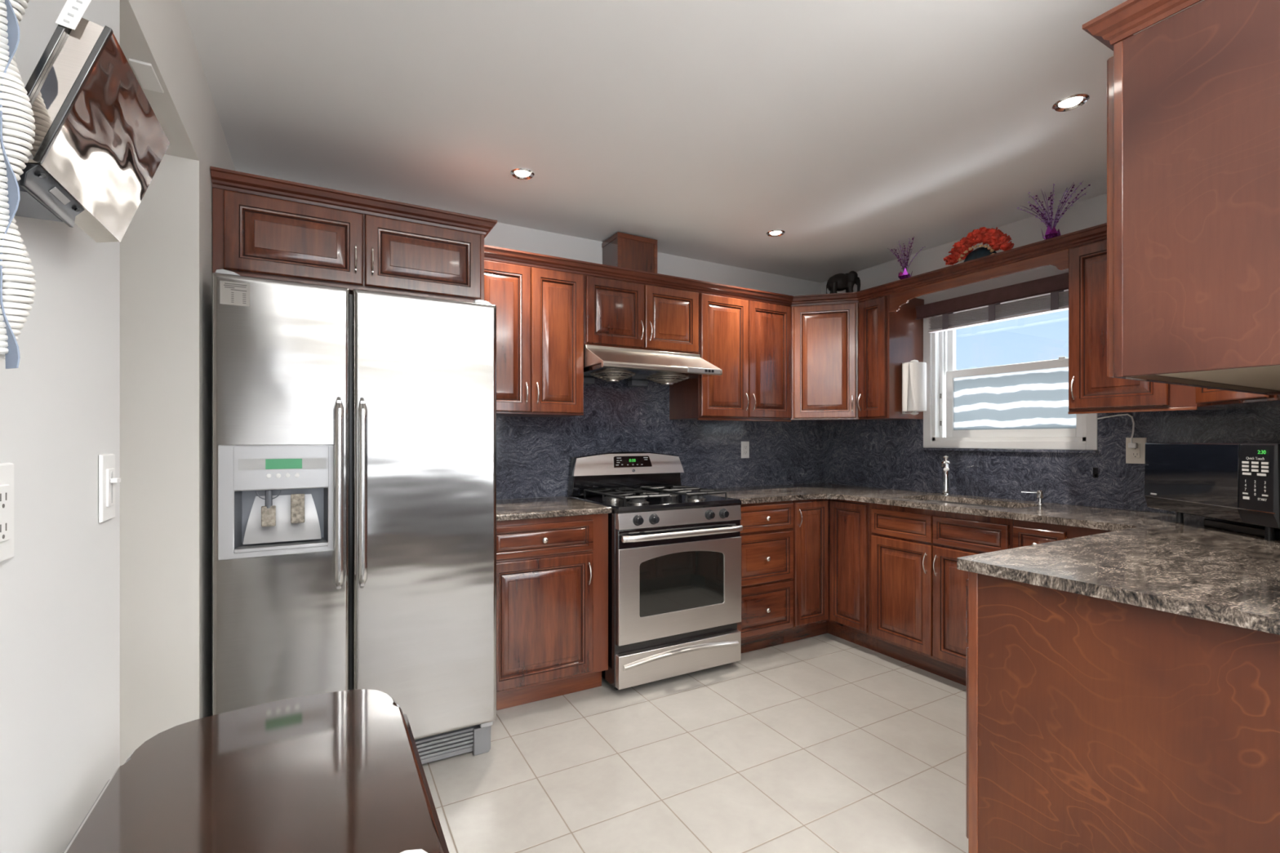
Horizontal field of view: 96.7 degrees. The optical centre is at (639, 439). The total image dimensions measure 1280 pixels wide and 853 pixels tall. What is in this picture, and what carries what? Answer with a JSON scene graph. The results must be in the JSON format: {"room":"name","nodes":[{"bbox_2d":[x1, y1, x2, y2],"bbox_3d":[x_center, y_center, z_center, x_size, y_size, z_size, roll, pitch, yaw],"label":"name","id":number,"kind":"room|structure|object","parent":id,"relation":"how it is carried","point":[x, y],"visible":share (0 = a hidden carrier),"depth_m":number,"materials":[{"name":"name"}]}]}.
{"room":"kitchen","nodes":[
{"label":"kitchen","id":0,"kind":"room"},
{"bbox_2d":[0,0,235,852],"bbox_3d":[-0.566,0.025,-0.136,0.450,2.440,5.915,0,0,-29],"label":"wall","id":1,"kind":"structure","parent":0,"point":[60,410],"depth_m":1.04,"materials":[{"name":"white paint"}]},
{"bbox_2d":[0,462,13,562],"bbox_3d":[-0.749,0.087,0.664,0.009,0.117,0.077,0,0,-29],"label":"wall outlet","id":2,"kind":"object","parent":1,"relation":"attached to","point":[6,469],"visible":1,"depth_m":0.68,"materials":[{"name":"white plastic"}]},
{"bbox_2d":[0,484,9,542],"bbox_3d":[-0.747,0.087,0.665,0.004,0.066,0.033,0,0,-29],"label":"receptacle","id":3,"kind":"object","parent":2,"relation":"attached to","point":[4,489],"depth_m":0.67,"materials":[{"name":"white plastic"}]},
{"bbox_2d":[0,0,36,368],"bbox_3d":[-0.659,-0.393,0.588,0.048,0.640,0.039,0,0,-29],"label":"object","id":4,"kind":"object","parent":1,"relation":"hanging from","point":[16,126],"visible":1,"depth_m":0.58,"materials":[{"name":"white fabric"}]},
{"bbox_2d":[14,0,169,242],"bbox_3d":[-0.727,-0.389,0.743,0.125,0.229,0.293,0,0,-29],"label":"television","id":5,"kind":"object","parent":1,"relation":"attached to","point":[100,144],"visible":0.84,"depth_m":0.68,"materials":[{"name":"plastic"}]},
{"bbox_2d":[98,453,120,523],"bbox_3d":[-0.936,0.085,1.009,0.018,0.117,0.071,0,0,-29],"label":"wall switch","id":6,"kind":"object","parent":1,"relation":"attached to","point":[107,479],"visible":1,"depth_m":0.99,"materials":[{"name":"white plastic"}]},
{"bbox_2d":[128,57,164,93],"bbox_3d":[-1.177,-0.867,1.358,0.040,0.006,0.120,0,0,-29],"label":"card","id":7,"kind":"object","parent":1,"relation":"attached to","point":[144,72],"visible":1,"depth_m":1.35,"materials":[{"name":"white paper"}]},
{"bbox_2d":[484,222,821,499],"bbox_3d":[-0.476,0.025,3.388,4.475,2.440,0.150,0,0,-29],"label":"wall","id":8,"kind":"structure","parent":0,"point":[502,235],"depth_m":3.67,"materials":[{"name":"white paint"}]},
{"bbox_2d":[212,187,484,302],"bbox_3d":[-1.226,-0.729,2.473,0.939,0.312,0.714,0,0,-29],"label":"upper cabinet","id":9,"kind":"object","parent":8,"relation":"attached to","point":[255,236],"visible":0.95,"depth_m":2.16,"materials":[{"name":"brown wood"}]},
{"bbox_2d":[209,165,497,238],"bbox_3d":[-1.115,-0.903,2.320,0.983,0.056,0.326,0,0,-29],"label":"crown molding","id":10,"kind":"structure","parent":9,"relation":"attached to","point":[221,178],"depth_m":2.15,"materials":[{"name":"brown wood"}]},
{"bbox_2d":[484,259,583,417],"bbox_3d":[-0.630,-0.506,2.997,0.600,0.758,0.382,0,0,-29],"label":"upper cabinet","id":11,"kind":"object","parent":8,"relation":"attached to","point":[540,311],"visible":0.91,"depth_m":2.88,"materials":[{"name":"brown wood"}]},
{"bbox_2d":[484,222,1106,306],"bbox_3d":[0.859,-0.903,3.003,2.996,0.056,1.506,0,0,17],"label":"crown molding","id":12,"kind":"structure","parent":11,"relation":"attached to","point":[1098,233],"depth_m":3.06,"materials":[{"name":"brown wood"}]},
{"bbox_2d":[826,271,860,293],"bbox_3d":[1.312,-1.008,3.671,0.217,0.154,0.091,0,0,3],"label":"elephant figurine","id":13,"kind":"object","parent":12,"relation":"on","point":[839,282],"visible":0.92,"depth_m":3.64,"materials":[{"name":"black ceramic"}]},
{"bbox_2d":[888,236,925,279],"bbox_3d":[1.574,-1.056,3.375,0.117,0.250,0.196,0,0,-17],"label":"potted plant","id":14,"kind":"object","parent":12,"relation":"on","point":[904,275],"visible":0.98,"depth_m":3.34,"materials":[{"name":"purple plant"}]},
{"bbox_2d":[943,226,1013,265],"bbox_3d":[1.787,-1.023,3.000,0.152,0.184,0.371,0,0,-29],"label":"flower arrangement","id":15,"kind":"object","parent":12,"relation":"on","point":[963,249],"visible":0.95,"depth_m":2.96,"materials":[{"name":"red plant"}]},
{"bbox_2d":[964,247,996,262],"bbox_3d":[1.788,-0.969,2.990,0.088,0.075,0.176,0,0,-29],"label":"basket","id":16,"kind":"object","parent":15,"relation":"on","point":[969,254],"depth_m":2.97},
{"bbox_2d":[1017,181,1090,239],"bbox_3d":[1.938,-1.068,2.675,0.147,0.274,0.306,0,0,-29],"label":"potted plant","id":17,"kind":"object","parent":12,"relation":"on","point":[1051,232],"visible":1,"depth_m":2.67,"materials":[{"name":"purple plant"}]},
{"bbox_2d":[583,274,698,354],"bbox_3d":[-0.045,-0.694,3.323,0.738,0.383,0.382,0,0,-29],"label":"upper cabinet","id":18,"kind":"object","parent":8,"relation":"attached to","point":[619,313],"visible":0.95,"depth_m":3.16,"materials":[{"name":"brown wood"}]},
{"bbox_2d":[601,231,657,273],"bbox_3d":[-0.064,-1.036,3.409,0.265,0.300,0.213,0,0,-29],"label":"duct cover","id":19,"kind":"object","parent":18,"relation":"on","point":[621,250],"visible":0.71,"depth_m":3.32,"materials":[{"name":"brown wood"}]},
{"bbox_2d":[583,344,722,386],"bbox_3d":[0.009,-0.410,3.228,0.734,0.182,0.553,0,0,-29],"label":"range hood","id":20,"kind":"object","parent":18,"relation":"attached to","point":[639,367],"visible":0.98,"depth_m":3.08,"materials":[{"name":"silver metal"}]},
{"bbox_2d":[583,377,595,384],"bbox_3d":[-0.324,-0.343,3.307,0.110,0.036,0.060,0,0,-29],"label":"electrical outlet","id":21,"kind":"object","parent":20,"relation":"on","point":[588,380],"depth_m":3.29,"materials":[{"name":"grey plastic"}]},
{"bbox_2d":[627,379,647,386],"bbox_3d":[-0.014,-0.343,3.481,0.110,0.036,0.060,0,0,-29],"label":"electrical outlet","id":22,"kind":"object","parent":20,"relation":"on","point":[637,383],"depth_m":3.46,"materials":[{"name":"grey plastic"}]},
{"bbox_2d":[496,378,821,499],"bbox_3d":[0.197,0.035,3.671,2.725,0.820,0.012,0,0,-29],"label":"backsplash","id":23,"kind":"structure","parent":8,"relation":"attached to","point":[534,455],"depth_m":3.58,"materials":[{"name":"stone"}]},
{"bbox_2d":[741,441,749,457],"bbox_3d":[0.734,0.073,3.959,0.071,0.117,0.009,0,0,-29],"label":"wall outlet","id":24,"kind":"object","parent":23,"relation":"attached to","point":[744,445],"visible":1,"depth_m":3.96,"materials":[{"name":"white plastic"}]},
{"bbox_2d":[743,444,747,454],"bbox_3d":[0.735,0.073,3.958,0.033,0.066,0.004,0,0,-29],"label":"receptacle","id":25,"kind":"object","parent":24,"relation":"attached to","point":[745,446],"depth_m":3.96,"materials":[{"name":"white plastic"}]},
{"bbox_2d":[669,292,791,422],"bbox_3d":[0.600,-0.500,3.684,0.738,0.770,0.382,0,0,-29],"label":"upper cabinet","id":26,"kind":"object","parent":8,"relation":"attached to","point":[750,341],"visible":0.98,"depth_m":3.52,"materials":[{"name":"brown wood"}]},
{"bbox_2d":[770,302,882,422],"bbox_3d":[1.261,-0.506,3.909,0.632,0.758,0.635,0,0,-29],"label":"upper cabinet","id":27,"kind":"object","parent":8,"relation":"attached to","point":[824,337],"visible":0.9,"depth_m":3.67,"materials":[{"name":"brown wood"}]},
{"bbox_2d":[181,0,1203,282],"bbox_3d":[1.003,-1.235,0.741,4.475,0.080,6.215,0,0,-29],"label":"ceiling","id":28,"kind":"structure","parent":0,"point":[853,130],"depth_m":2.07,"materials":[{"name":"white paint"}]},
{"bbox_2d":[510,167,534,179],"bbox_3d":[-0.528,-1.190,2.553,0.106,0.008,0.106,0,0,-29],"label":"recessed light","id":29,"kind":"object","parent":28,"relation":"in","point":[520,173],"visible":1,"depth_m":2.55,"materials":[{"name":"white glass"}]},
{"bbox_2d":[766,229,785,236],"bbox_3d":[0.784,-1.190,3.286,0.106,0.008,0.106,0,0,-29],"label":"recessed light","id":30,"kind":"object","parent":28,"relation":"in","point":[774,233],"visible":1,"depth_m":3.28,"materials":[{"name":"silver metal"}]},
{"bbox_2d":[1052,93,1089,111],"bbox_3d":[1.524,-1.190,2.014,0.106,0.008,0.106,0,0,-29],"label":"recessed light","id":31,"kind":"object","parent":28,"relation":"in","point":[1071,102],"visible":1,"depth_m":2.01,"materials":[{"name":"silver metal"}]},
{"bbox_2d":[422,633,968,852],"bbox_3d":[1.003,1.270,0.741,4.475,0.050,6.215,0,0,-29],"label":"floor","id":32,"kind":"structure","parent":0,"point":[827,743],"depth_m":2.17,"materials":[{"name":"tile"}]},
{"bbox_2d":[62,688,448,852],"bbox_3d":[-0.335,0.874,0.450,0.430,0.742,1.512,0,0,-29],"label":"dining table","id":33,"kind":"object","parent":32,"relation":"on","point":[343,771],"visible":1,"depth_m":0.82,"materials":[{"name":"brown wood"}]},
{"bbox_2d":[400,848,426,852],"bbox_3d":[-0.288,0.501,0.608,0.153,0.003,0.142,0,0,-29],"label":"napkin","id":34,"kind":"object","parent":33,"relation":"on","point":[420,851],"visible":1,"depth_m":0.69,"materials":[{"name":"white paper"}]},
{"bbox_2d":[212,269,496,764],"bbox_3d":[-1.127,0.351,2.319,0.901,1.788,0.871,0,0,-29],"label":"refrigerator","id":35,"kind":"object","parent":32,"relation":"on","point":[354,435],"visible":0.83,"depth_m":1.98,"materials":[{"name":"grey metal"}]},
{"bbox_2d":[223,282,246,303],"bbox_3d":[-1.288,-0.465,1.810,0.060,0.060,0.001,0,0,-29],"label":"print","id":36,"kind":"object","parent":35,"relation":"attached to","point":[233,292],"depth_m":1.81,"materials":[{"name":"grey paper"}]},
{"bbox_2d":[496,513,608,710],"bbox_3d":[-0.553,0.803,2.885,0.614,0.883,0.628,0,0,-29],"label":"base cabinet","id":37,"kind":"object","parent":32,"relation":"on","point":[552,573],"visible":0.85,"depth_m":2.65,"materials":[{"name":"brown wood"}]},
{"bbox_2d":[496,496,612,521],"bbox_3d":[-0.555,0.346,2.891,0.621,0.030,0.615,0,0,-29],"label":"countertop","id":38,"kind":"structure","parent":37,"relation":"on","point":[559,506],"depth_m":2.74,"materials":[{"name":"grey stone"}]},
{"bbox_2d":[567,451,742,690],"bbox_3d":[0.077,0.660,3.183,0.756,1.170,0.709,0,0,-29],"label":"gas range","id":39,"kind":"object","parent":32,"relation":"on","point":[674,554],"visible":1,"depth_m":2.93,"materials":[{"name":"silver metal"}]},
{"bbox_2d":[568,490,742,514],"bbox_3d":[0.066,0.343,3.203,0.756,0.032,0.655,0,0,-29],"label":"cooktop","id":40,"kind":"object","parent":39,"relation":"in","point":[677,504],"depth_m":2.99,"materials":[{"name":"black metal"}]},
{"bbox_2d":[737,500,793,653],"bbox_3d":[0.588,0.803,3.523,0.451,0.883,0.628,0,0,-29],"label":"base cabinet","id":41,"kind":"object","parent":32,"relation":"on","point":[766,535],"visible":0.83,"depth_m":3.29,"materials":[{"name":"brown wood"}]},
{"bbox_2d":[783,498,877,652],"bbox_3d":[1.219,0.803,3.733,0.854,0.883,0.876,0,0,-29],"label":"base cabinet","id":42,"kind":"object","parent":32,"relation":"on","point":[831,579],"visible":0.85,"depth_m":3.43,"materials":[{"name":"brown wood"}]},
{"bbox_2d":[682,483,1279,635],"bbox_3d":[1.295,0.346,2.657,1.771,0.030,2.828,0,0,-29],"label":"countertop","id":43,"kind":"structure","parent":42,"relation":"on","point":[1151,560],"depth_m":1.62,"materials":[{"name":"grey stone"}]},
{"bbox_2d":[940,455,951,495],"bbox_3d":[1.783,0.214,3.311,0.060,0.234,0.186,0,0,28],"label":"faucet","id":44,"kind":"object","parent":43,"relation":"on","point":[946,464],"visible":1,"depth_m":3.35,"materials":[{"name":"silver metal"}]},
{"bbox_2d":[924,500,1015,508],"bbox_3d":[1.738,0.457,3.050,0.354,0.190,0.655,0,0,-29],"label":"sink","id":45,"kind":"object","parent":43,"relation":"in","point":[966,504],"visible":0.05,"depth_m":3.19,"materials":[{"name":"silver metal"}]},
{"bbox_2d":[1021,489,1044,504],"bbox_3d":[2.027,0.296,2.934,0.101,0.070,0.040,0,0,34],"label":"soap dispenser","id":46,"kind":"object","parent":43,"relation":"on","point":[1040,493],"visible":1,"depth_m":2.91,"materials":[{"name":"silver metal"}]},
{"bbox_2d":[1144,442,1279,540],"bbox_3d":[2.234,0.172,2.050,0.374,0.319,0.585,0,0,9],"label":"microwave","id":47,"kind":"object","parent":43,"relation":"on","point":[1237,485],"visible":1,"depth_m":2.01,"materials":[{"name":"black plastic"}]},
{"bbox_2d":[869,502,1013,685],"bbox_3d":[1.734,0.803,3.069,0.602,0.883,0.785,0,0,-29],"label":"base cabinet","id":48,"kind":"object","parent":32,"relation":"on","point":[917,589],"visible":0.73,"depth_m":2.97,"materials":[{"name":"brown wood"}]},
{"bbox_2d":[1013,519,1112,548],"bbox_3d":[2.050,0.803,2.504,0.602,0.883,0.505,0,0,-29],"label":"base cabinet","id":49,"kind":"object","parent":32,"relation":"on","point":[1025,533],"visible":0.1,"depth_m":2.48,"materials":[{"name":"brown wood"}]},
{"bbox_2d":[965,571,1279,852],"bbox_3d":[1.574,0.803,1.600,1.181,0.884,0.708,0,0,-29],"label":"base cabinet","id":50,"kind":"object","parent":32,"relation":"on","point":[1094,725],"visible":0.7,"depth_m":1.29,"materials":[{"name":"brown wood"}]},
{"bbox_2d":[821,193,1158,512],"bbox_3d":[2.891,0.025,1.796,0.150,2.440,5.915,0,0,-29],"label":"wall","id":51,"kind":"structure","parent":0,"point":[1091,212],"depth_m":3.17,"materials":[{"name":"white paint"}]},
{"bbox_2d":[857,294,924,420],"bbox_3d":[1.575,-0.506,3.600,0.386,0.758,0.222,0,0,-29],"label":"upper cabinet","id":52,"kind":"object","parent":51,"relation":"attached to","point":[886,340],"visible":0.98,"depth_m":3.51,"materials":[{"name":"brown wood"}]},
{"bbox_2d":[902,360,926,414],"bbox_3d":[1.652,-0.313,3.420,0.131,0.332,0.146,0,0,10],"label":"paper towel holder","id":53,"kind":"object","parent":52,"relation":"attached to","point":[913,372],"visible":1,"depth_m":3.37,"materials":[{"name":"white paper"}]},
{"bbox_2d":[923,288,1097,449],"bbox_3d":[2.071,-0.386,3.219,0.134,0.878,0.924,0,0,-29],"label":"window","id":54,"kind":"structure","parent":51,"relation":"in","point":[1018,406],"depth_m":3.24,"materials":[{"name":"white paint"}]},
{"bbox_2d":[915,272,1068,333],"bbox_3d":[1.965,-0.491,3.159,0.075,0.672,0.912,0,0,-29],"label":"window blind","id":55,"kind":"object","parent":54,"relation":"attached to","point":[1057,300],"visible":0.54,"depth_m":3.12,"materials":[{"name":"brown wood"}]},
{"bbox_2d":[821,407,1279,515],"bbox_3d":[2.074,0.096,3.093,0.012,0.471,2.828,0,0,-29],"label":"backsplash","id":56,"kind":"structure","parent":51,"relation":"attached to","point":[879,454],"depth_m":3.02,"materials":[{"name":"stone"}]},
{"bbox_2d":[921,448,1097,453],"bbox_3d":[2.004,0.061,3.182,0.022,0.015,0.924,0,0,-29],"label":"window ledge","id":57,"kind":"object","parent":56,"relation":"attached to","point":[922,449],"visible":1,"depth_m":3.09,"materials":[{"name":"stone"}]},
{"bbox_2d":[1093,467,1097,477],"bbox_3d":[2.225,0.163,2.785,0.023,0.050,0.020,0,0,-29],"label":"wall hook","id":58,"kind":"object","parent":56,"relation":"attached to","point":[1095,469],"visible":1,"depth_m":2.79,"materials":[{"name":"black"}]},
{"bbox_2d":[1125,437,1146,463],"bbox_3d":[2.309,0.053,2.649,0.009,0.121,0.077,0,0,-29],"label":"wall outlet","id":59,"kind":"object","parent":56,"relation":"attached to","point":[1133,455],"visible":0.89,"depth_m":2.65,"materials":[{"name":"beige plastic"}]},
{"bbox_2d":[1131,443,1140,457],"bbox_3d":[2.308,0.053,2.648,0.004,0.066,0.033,0,0,-29],"label":"receptacle","id":60,"kind":"object","parent":59,"relation":"attached to","point":[1135,452],"depth_m":2.64,"materials":[{"name":"beige plastic"}]},
{"bbox_2d":[1067,238,1222,413],"bbox_3d":[2.197,-0.500,2.486,0.386,0.770,0.440,0,0,-29],"label":"upper cabinet","id":61,"kind":"object","parent":51,"relation":"attached to","point":[1091,391],"visible":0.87,"depth_m":2.50,"materials":[{"name":"brown wood"}]},
{"bbox_2d":[888,248,1068,312],"bbox_3d":[1.792,-0.825,3.052,0.130,0.120,0.944,0,0,-29],"label":"window valance","id":62,"kind":"object","parent":61,"relation":"attached to","point":[1060,259],"visible":0.96,"depth_m":2.95,"materials":[{"name":"brown wood"}]},
{"bbox_2d":[1097,413,1137,448],"bbox_3d":[2.267,-0.040,2.705,0.021,0.161,0.159,0,0,-26],"label":"power cord","id":63,"kind":"object","parent":61,"relation":"attached to","point":[1131,445],"visible":1,"depth_m":2.65,"materials":[{"name":"white plastic"}]},
{"bbox_2d":[1195,386,1279,408],"bbox_3d":[2.354,-0.506,1.975,0.612,0.758,0.603,0,0,-29],"label":"upper cabinet","id":64,"kind":"object","parent":51,"relation":"attached to","point":[1204,397],"visible":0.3,"depth_m":2.08,"materials":[{"name":"brown wood"}]},
{"bbox_3d":[2.052,0.025,1.377,1.725,2.440,0.142,0,0,-29],"label":"wall","id":65,"kind":"structure","parent":0,"visible":0},
{"bbox_2d":[1082,0,1201,50],"bbox_3d":[1.611,-0.924,1.427,1.156,0.056,0.371,0,0,-29],"label":"crown molding","id":66,"kind":"structure","parent":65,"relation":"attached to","point":[1120,23],"depth_m":1.25,"materials":[{"name":"brown wood"}]},
{"bbox_2d":[1106,0,1279,395],"bbox_3d":[1.641,-0.511,1.447,1.145,0.768,0.377,0,0,-29],"label":"upper cabinet","id":67,"kind":"object","parent":65,"relation":"attached to","point":[1193,95],"visible":1,"depth_m":1.17,"materials":[{"name":"brown wood"}]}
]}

